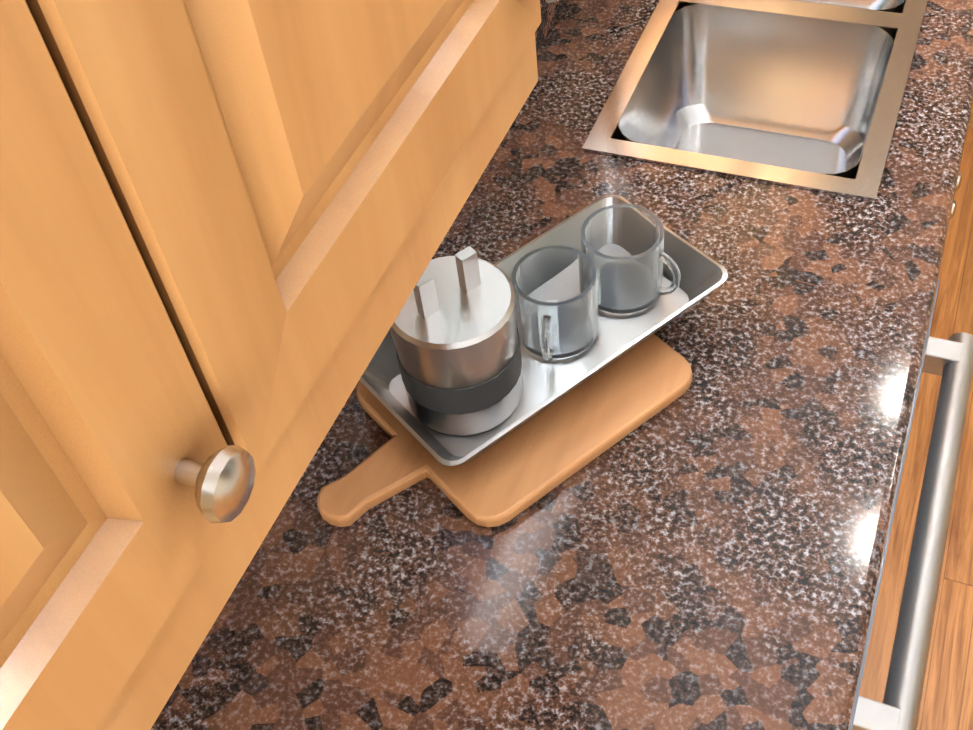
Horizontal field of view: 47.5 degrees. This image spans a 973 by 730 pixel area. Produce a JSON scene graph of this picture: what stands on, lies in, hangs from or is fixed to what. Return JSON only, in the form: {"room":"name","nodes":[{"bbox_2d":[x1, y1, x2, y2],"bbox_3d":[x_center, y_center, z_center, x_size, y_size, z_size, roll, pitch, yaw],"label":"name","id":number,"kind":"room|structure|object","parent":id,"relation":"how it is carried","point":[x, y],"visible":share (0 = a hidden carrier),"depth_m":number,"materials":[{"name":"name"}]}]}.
{"room":"kitchen","nodes":[
{"label":"kitchen","id":0,"kind":"room"},
{"bbox_2d":[859,104,972,729],"bbox_3d":[2.462,0.115,2.134,4.800,0.100,10.200,14,52,18],"label":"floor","id":1,"kind":"structure","parent":0,"point":[947,699],"depth_m":2.07,"materials":[{"name":"brown wood"}]},
{"bbox_2d":[612,1,972,218],"bbox_3d":[0.463,-0.225,2.034,0.627,0.870,0.877,14,52,18],"label":"base cabinet","id":2,"kind":"object","parent":1,"relation":"on","point":[617,134],"visible":0.08,"depth_m":1.51,"materials":[{"name":"brown wood"}]},
{"bbox_2d":[151,0,972,729],"bbox_3d":[0.492,-0.647,1.789,0.644,0.039,3.192,14,52,18],"label":"countertop","id":3,"kind":"structure","parent":2,"relation":"on","point":[705,550],"depth_m":1.10,"materials":[{"name":"brown stone"}]},
{"bbox_2d":[317,334,691,526],"bbox_3d":[-0.004,0.049,1.209,0.418,0.018,0.255,-33,53,-20],"label":"cutting board","id":4,"kind":"object","parent":3,"relation":"on","point":[521,468],"visible":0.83,"depth_m":1.16,"materials":[{"name":"brown wood"}]},
{"bbox_2d":[360,194,727,465],"bbox_3d":[0.060,-0.039,1.233,0.400,0.046,0.200,-33,53,-20],"label":"tray","id":5,"kind":"object","parent":4,"relation":"on","point":[546,383],"visible":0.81,"depth_m":1.23,"materials":[{"name":"grey metal"}]},
{"bbox_2d":[390,246,522,435],"bbox_3d":[-0.032,-0.033,1.137,0.130,0.190,0.130,14,52,18],"label":"tin canister","id":6,"kind":"object","parent":5,"relation":"on","point":[454,332],"visible":0.9,"depth_m":1.10,"materials":[{"name":"silver metal"}]},
{"bbox_2d":[511,246,597,360],"bbox_3d":[0.072,-0.059,1.214,0.092,0.088,0.117,14,52,18],"label":"glass mug","id":7,"kind":"object","parent":5,"relation":"on","point":[555,288],"visible":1,"depth_m":1.21,"materials":[{"name":"clear glass"}]},
{"bbox_2d":[580,204,680,313],"bbox_3d":[0.166,-0.116,1.252,0.117,0.088,0.092,14,52,18],"label":"glass mug","id":8,"kind":"object","parent":5,"relation":"on","point":[622,247],"visible":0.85,"depth_m":1.24,"materials":[{"name":"clear glass"}]},
{"bbox_2d":[535,0,569,53],"bbox_3d":[0.084,-0.541,1.655,0.020,0.100,2.580,14,52,18],"label":"backsplash","id":9,"kind":"structure","parent":3,"relation":"on","point":[551,13],"depth_m":1.63,"materials":[{"name":"brown stone"}]},
{"bbox_2d":[582,0,927,200],"bbox_3d":[0.464,-0.477,1.741,0.385,0.194,0.800,14,52,18],"label":"stainless steel sink","id":10,"kind":"object","parent":3,"relation":"in","point":[805,94],"visible":0.69,"depth_m":1.69,"materials":[{"name":"silver metal"}]},
{"bbox_2d":[849,279,972,729],"bbox_3d":[0.232,0.337,1.579,0.662,0.866,0.624,14,52,18],"label":"dishwasher","id":11,"kind":"object","parent":1,"relation":"on","point":[950,360],"visible":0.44,"depth_m":1.18,"materials":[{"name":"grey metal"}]},
{"bbox_3d":[-0.436,-0.038,0.755,0.150,2.720,6.270,14,52,18],"label":"wall","id":12,"kind":"structure","parent":0,"visible":0},
{"bbox_2d":[0,0,559,729],"bbox_3d":[-0.286,-0.283,0.205,0.350,1.040,0.797,14,52,18],"label":"upper cabinet","id":13,"kind":"object","parent":12,"relation":"attached to","point":[224,226],"visible":1,"depth_m":0.44,"materials":[{"name":"brown wood"}]}
]}

